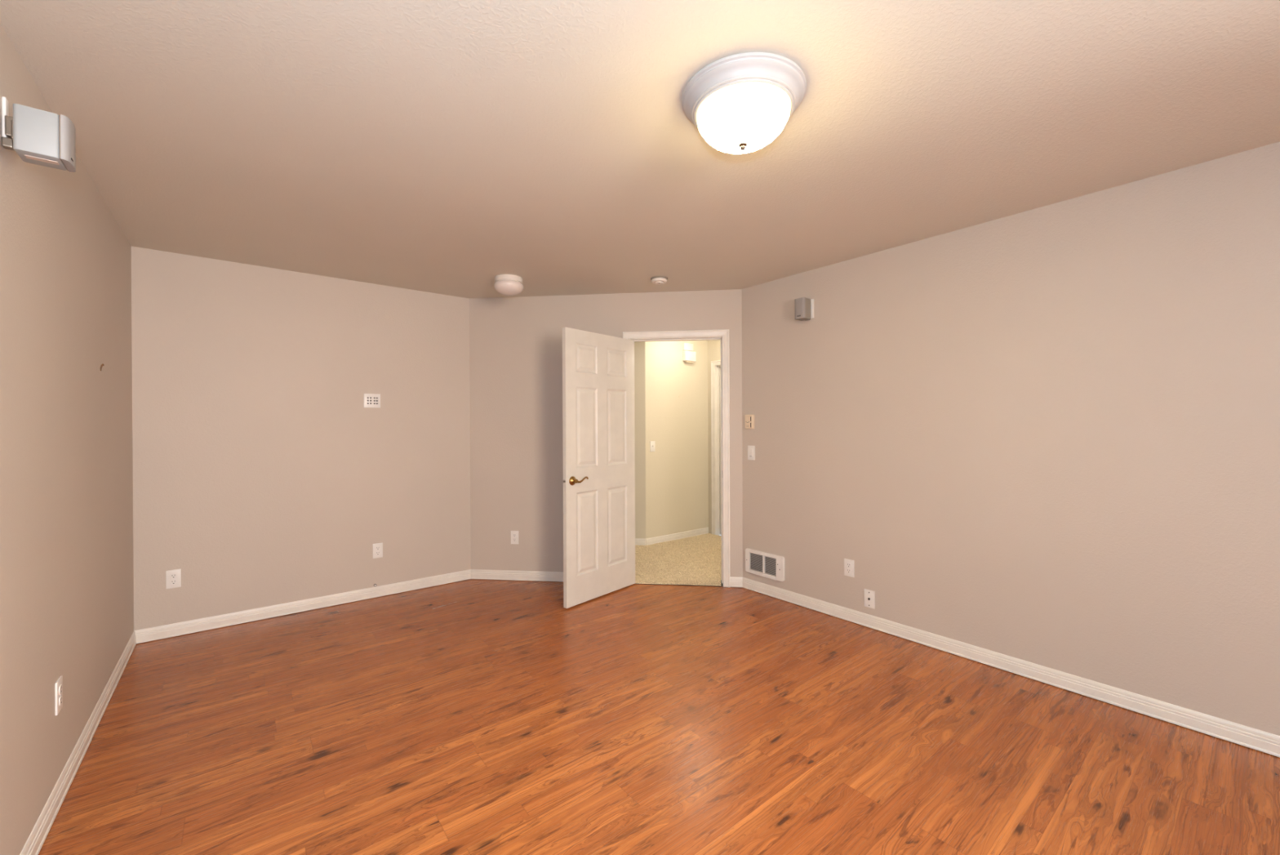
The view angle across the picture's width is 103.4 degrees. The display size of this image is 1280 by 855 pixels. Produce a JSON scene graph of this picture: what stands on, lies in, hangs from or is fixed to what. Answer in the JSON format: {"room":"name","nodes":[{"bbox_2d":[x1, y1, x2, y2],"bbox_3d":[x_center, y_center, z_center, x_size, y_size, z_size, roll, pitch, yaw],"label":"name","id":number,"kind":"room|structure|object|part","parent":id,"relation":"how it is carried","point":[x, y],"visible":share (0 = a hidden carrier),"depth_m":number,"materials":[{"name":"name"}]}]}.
{"room":"empty room","nodes":[
{"label":"empty room","id":0,"kind":"room"},
{"bbox_2d":[0,23,133,854],"bbox_3d":[-0.987,0.110,0.340,0.115,2.440,7.192,0,0,-39],"label":"wall","id":1,"kind":"structure","parent":0,"point":[67,574],"depth_m":1.77,"materials":[{"name":"beige paint"}]},
{"bbox_2d":[1,96,75,172],"bbox_3d":[-1.679,-0.826,1.407,0.144,0.174,0.124,0,0,-39],"label":"wall speaker","id":2,"kind":"object","parent":1,"relation":"attached to","point":[39,137],"visible":1,"depth_m":1.38,"materials":[{"name":"white plastic"}]},
{"bbox_3d":[-1.764,-0.857,1.404,0.008,0.113,0.024,0,0,-39],"label":"mounting plate","id":3,"kind":"part","parent":2,"relation":"part of","materials":[{"name":"white plastic"}]},
{"bbox_2d":[60,114,75,172],"bbox_3d":[-1.620,-0.802,1.434,0.018,0.122,0.092,0,0,-39],"label":"speaker grille","id":4,"kind":"object","parent":2,"relation":"attached to","point":[68,131],"depth_m":1.41,"materials":[{"name":"silver metal"}]},
{"bbox_2d":[54,675,62,715],"bbox_3d":[-2.062,0.950,1.793,0.010,0.114,0.070,0,0,-39],"label":"power outlet","id":5,"kind":"object","parent":1,"relation":"attached to","point":[59,683],"visible":1,"depth_m":1.78,"materials":[{"name":"white plastic"}]},
{"bbox_2d":[58,684,62,693],"bbox_3d":[-2.062,0.930,1.793,0.010,0.028,0.034,0,0,-39],"label":"receptacle","id":6,"kind":"object","parent":5,"relation":"attached to","point":[60,686],"depth_m":1.79,"materials":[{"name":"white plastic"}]},
{"bbox_2d":[58,694,62,705],"bbox_3d":[-2.062,0.969,1.794,0.010,0.028,0.034,0,0,-39],"label":"receptacle","id":7,"kind":"object","parent":5,"relation":"attached to","point":[60,696],"depth_m":1.79,"materials":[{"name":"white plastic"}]},
{"bbox_2d":[19,631,136,854],"bbox_3d":[-0.933,1.285,0.383,0.014,0.080,6.962,0,0,-39],"label":"baseboard","id":8,"kind":"structure","parent":1,"relation":"attached to","point":[33,844],"depth_m":1.92,"materials":[{"name":"white wood"}]},
{"bbox_2d":[130,246,471,630],"bbox_3d":[-2.314,0.104,3.808,2.135,2.440,0.115,0,0,-39],"label":"wall","id":9,"kind":"structure","parent":0,"point":[263,474],"depth_m":3.58,"materials":[{"name":"beige paint"}]},
{"bbox_2d":[165,568,181,588],"bbox_3d":[-2.965,0.962,3.210,0.070,0.114,0.010,0,0,-39],"label":"power outlet","id":10,"kind":"object","parent":9,"relation":"attached to","point":[173,577],"visible":1,"depth_m":3.21,"materials":[{"name":"white plastic"}]},
{"bbox_2d":[169,573,177,577],"bbox_3d":[-2.965,0.942,3.210,0.034,0.028,0.010,0,0,-39],"label":"receptacle","id":11,"kind":"object","parent":10,"relation":"attached to","point":[171,575],"depth_m":3.21,"materials":[{"name":"white plastic"}]},
{"bbox_2d":[169,579,177,584],"bbox_3d":[-2.965,0.981,3.210,0.034,0.028,0.010,0,0,-39],"label":"receptacle","id":12,"kind":"object","parent":10,"relation":"attached to","point":[171,581],"depth_m":3.21,"materials":[{"name":"white plastic"}]},
{"bbox_2d":[133,568,471,643],"bbox_3d":[-2.287,1.281,3.747,2.087,0.080,0.013,0,0,-39],"label":"baseboard","id":13,"kind":"structure","parent":9,"relation":"attached to","point":[151,633],"depth_m":3.58,"materials":[{"name":"white wood"}]},
{"bbox_2d":[364,393,380,407],"bbox_3d":[-2.076,-0.207,3.916,0.116,0.108,0.012,0,0,-39],"label":"wall plate","id":14,"kind":"object","parent":9,"relation":"attached to","point":[371,400],"visible":1,"depth_m":3.92,"materials":[{"name":"white plastic"}]},
{"bbox_2d":[373,542,382,558],"bbox_3d":[-2.046,0.960,3.942,0.070,0.114,0.010,0,0,-39],"label":"power outlet","id":15,"kind":"object","parent":9,"relation":"attached to","point":[377,547],"visible":1,"depth_m":3.94,"materials":[{"name":"white plastic"}]},
{"bbox_2d":[469,288,742,577],"bbox_3d":[-0.291,0.094,4.322,2.380,2.440,0.115,0,0,6],"label":"wall","id":16,"kind":"structure","parent":0,"point":[516,343],"depth_m":4.33,"materials":[{"name":"beige paint"}]},
{"bbox_2d":[511,530,519,543],"bbox_3d":[-1.079,0.947,4.353,0.070,0.114,0.010,0,0,6],"label":"power outlet","id":17,"kind":"object","parent":16,"relation":"attached to","point":[514,534],"visible":1,"depth_m":4.35,"materials":[{"name":"white plastic"}]},
{"bbox_2d":[471,568,563,581],"bbox_3d":[-0.806,1.272,4.320,1.348,0.080,0.013,0,0,6],"label":"baseboard","id":18,"kind":"structure","parent":16,"relation":"attached to","point":[475,573],"depth_m":4.35,"materials":[{"name":"white wood"}]},
{"bbox_2d":[562,327,635,608],"bbox_3d":[-0.303,0.289,3.940,0.147,2.028,0.769,0,0,40],"label":"door","id":19,"kind":"structure","parent":16,"relation":"in","point":[598,433],"depth_m":3.88,"materials":[{"name":"white paint"}]},
{"bbox_3d":[-0.485,0.389,3.681,0.021,0.066,0.066,0,0,40],"label":"handle","id":20,"kind":"part","parent":19,"relation":"part of","materials":[{"name":"gold metal"}]},
{"bbox_3d":[-0.432,0.383,3.704,0.038,0.043,0.134,0,0,40],"label":"lever","id":21,"kind":"part","parent":19,"relation":"part of","materials":[{"name":"gold metal"}]},
{"bbox_2d":[622,328,730,586],"bbox_3d":[0.305,0.255,4.256,0.882,2.112,0.151,0,0,6],"label":"door frame","id":22,"kind":"structure","parent":16,"relation":"attached to","point":[722,335],"depth_m":4.14,"materials":[{"name":"wood"}]},
{"bbox_2d":[730,576,742,586],"bbox_3d":[0.790,1.266,4.140,0.104,0.080,0.013,0,0,6],"label":"baseboard","id":23,"kind":"structure","parent":16,"relation":"attached to","point":[735,581],"depth_m":4.14,"materials":[{"name":"white wood"}]},
{"bbox_2d":[0,0,1279,298],"bbox_3d":[0.731,-1.165,2.748,5.818,0.080,8.815,0,0,-39],"label":"ceiling","id":24,"kind":"structure","parent":0,"point":[443,147],"depth_m":1.84,"materials":[{"name":"paint"}]},
{"bbox_2d":[493,274,523,295],"bbox_3d":[-0.985,-1.057,3.793,0.215,0.128,0.215,0,0,-39],"label":"ceiling light","id":25,"kind":"object","parent":24,"relation":"attached to","point":[504,284],"visible":1,"depth_m":3.72,"materials":[{"name":"white glass"}]},
{"bbox_2d":[650,275,667,284],"bbox_3d":[0.146,-1.105,3.817,0.132,0.044,0.132,0,0,-39],"label":"smoke detector","id":26,"kind":"object","parent":24,"relation":"attached to","point":[659,280],"visible":1,"depth_m":3.78,"materials":[{"name":"grey plastic"}]},
{"bbox_2d":[681,52,806,154],"bbox_3d":[0.347,-1.029,1.706,0.409,0.183,0.409,0,0,-39],"label":"ceiling light","id":27,"kind":"object","parent":24,"relation":"attached to","point":[740,104],"visible":1,"depth_m":1.59,"materials":[{"name":"white glass"}]},
{"bbox_3d":[0.347,-1.008,1.706,0.313,0.108,0.313,0,0,-39],"label":"lamp shade","id":28,"kind":"part","parent":27,"relation":"part of","materials":[{"name":"white glass"}]},
{"bbox_2d":[634,342,645,538],"bbox_3d":[-0.846,0.092,5.709,1.838,2.440,0.117,0,0,6],"label":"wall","id":29,"kind":"structure","parent":0,"point":[639,347],"depth_m":5.55,"materials":[{"name":"beige paint"}]},
{"bbox_2d":[635,537,645,545],"bbox_3d":[-0.778,1.264,5.640,1.697,0.080,0.013,0,0,6],"label":"baseboard","id":30,"kind":"structure","parent":29,"relation":"attached to","point":[639,541],"depth_m":5.55,"materials":[{"name":"white wood"}]},
{"bbox_2d":[38,578,1279,854],"bbox_3d":[0.968,1.327,3.113,6.387,0.030,8.862,0,0,-39],"label":"floor","id":31,"kind":"structure","parent":0,"point":[504,717],"depth_m":2.09,"materials":[{"name":"laminate"}]},
{"bbox_2d":[635,533,721,586],"bbox_3d":[1.019,1.294,5.131,2.296,0.020,2.004,0,0,6],"label":"carpet","id":32,"kind":"object","parent":31,"relation":"on","point":[696,560],"visible":0.46,"depth_m":4.87,"materials":[{"name":"beige carpet"}]},
{"bbox_2d":[644,340,708,538],"bbox_3d":[0.455,0.086,5.935,1.100,2.440,0.115,0,0,-39],"label":"wall","id":33,"kind":"structure","parent":0,"point":[677,473],"depth_m":5.84,"materials":[{"name":"beige paint"}]},
{"bbox_2d":[649,440,655,451],"bbox_3d":[0.143,0.209,5.603,0.070,0.114,0.016,0,0,-39],"label":"light switch","id":34,"kind":"object","parent":33,"relation":"attached to","point":[652,446],"visible":1,"depth_m":5.60,"materials":[{"name":"white plastic"}]},
{"bbox_2d":[645,527,708,545],"bbox_3d":[0.455,1.258,5.853,0.984,0.080,0.013,0,0,-39],"label":"baseboard","id":35,"kind":"structure","parent":33,"relation":"attached to","point":[677,535],"depth_m":5.82,"materials":[{"name":"white wood"}]},
{"bbox_2d":[682,342,696,363],"bbox_3d":[0.579,-0.876,5.924,0.170,0.228,0.058,0,0,-39],"label":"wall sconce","id":36,"kind":"object","parent":33,"relation":"attached to","point":[689,356],"visible":1,"depth_m":5.91,"materials":[{"name":"white plastic"}]},
{"bbox_3d":[0.591,-0.836,5.899,0.112,0.052,0.004,0,0,-39],"label":"label panel","id":37,"kind":"part","parent":36,"relation":"part of","materials":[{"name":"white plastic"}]},
{"bbox_2d":[707,339,720,533],"bbox_3d":[1.842,0.083,4.985,0.115,2.440,3.100,0,0,-39],"label":"wall","id":38,"kind":"structure","parent":0,"point":[713,346],"depth_m":6.13,"materials":[{"name":"beige paint"}]},
{"bbox_2d":[711,360,720,535],"bbox_3d":[1.188,0.252,5.792,0.132,2.102,0.892,0,0,-39],"label":"door frame","id":39,"kind":"structure","parent":38,"relation":"attached to","point":[715,365],"depth_m":6.08,"materials":[{"name":"white wood"}]},
{"bbox_2d":[719,366,720,533],"bbox_3d":[1.207,0.275,5.808,0.035,2.025,0.772,0,0,-39],"label":"door","id":40,"kind":"structure","parent":38,"relation":"in","point":[719,366],"depth_m":6.08,"materials":[{"name":"white paint"}]},
{"bbox_2d":[742,142,1279,735],"bbox_3d":[2.559,0.089,2.069,0.115,2.440,5.476,0,0,-39],"label":"wall","id":41,"kind":"structure","parent":0,"point":[1049,435],"depth_m":2.56,"materials":[{"name":"beige paint"}]},
{"bbox_2d":[745,414,754,428],"bbox_3d":[0.880,-0.046,4.061,0.028,0.116,0.080,0,0,-39],"label":"thermostat","id":42,"kind":"object","parent":41,"relation":"attached to","point":[749,419],"visible":1,"depth_m":4.04,"materials":[{"name":"beige plastic"}]},
{"bbox_2d":[747,445,755,459],"bbox_3d":[0.893,0.203,4.060,0.010,0.114,0.070,0,0,-39],"label":"light switch","id":43,"kind":"object","parent":41,"relation":"attached to","point":[751,449],"visible":1,"depth_m":4.05,"materials":[{"name":"white plastic"}]},
{"bbox_2d":[745,547,784,581],"bbox_3d":[0.974,1.073,3.957,0.022,0.192,0.366,0,0,-39],"label":"wall heater","id":44,"kind":"object","parent":41,"relation":"attached to","point":[771,566],"visible":1,"depth_m":3.95,"materials":[{"name":"white plastic"}]},
{"bbox_2d":[795,297,813,320],"bbox_3d":[1.175,-0.845,3.616,0.112,0.148,0.090,0,0,-39],"label":"wall speaker","id":45,"kind":"object","parent":41,"relation":"attached to","point":[804,307],"visible":1,"depth_m":3.59,"materials":[{"name":"white plastic"}]},
{"bbox_2d":[795,297,804,319],"bbox_3d":[1.135,-0.845,3.590,0.015,0.144,0.080,0,0,-39],"label":"speaker grille","id":46,"kind":"object","parent":45,"relation":"attached to","point":[800,302],"depth_m":3.58,"materials":[{"name":"grey fabric"}]},
{"bbox_3d":[1.219,-0.852,3.639,0.014,0.136,0.070,0,0,-39],"label":"mounting plate","id":47,"kind":"part","parent":45,"relation":"part of","materials":[{"name":"white plastic"}]},
{"bbox_2d":[844,558,853,577],"bbox_3d":[1.414,0.949,3.415,0.010,0.114,0.070,0,0,-39],"label":"power outlet","id":48,"kind":"object","parent":41,"relation":"attached to","point":[848,563],"visible":1,"depth_m":3.41,"materials":[{"name":"white plastic"}]},
{"bbox_2d":[863,588,875,608],"bbox_3d":[1.499,1.121,3.304,0.015,0.114,0.070,0,0,-39],"label":"cable plate","id":49,"kind":"object","parent":41,"relation":"attached to","point":[869,595],"visible":1,"depth_m":3.30,"materials":[{"name":"white plastic"}]},
{"bbox_2d":[742,577,1279,756],"bbox_3d":[2.493,1.265,2.059,0.013,0.080,5.313,0,0,-39],"label":"baseboard","id":50,"kind":"structure","parent":41,"relation":"attached to","point":[1246,735],"depth_m":2.55,"materials":[{"name":"white wood"}]}
]}

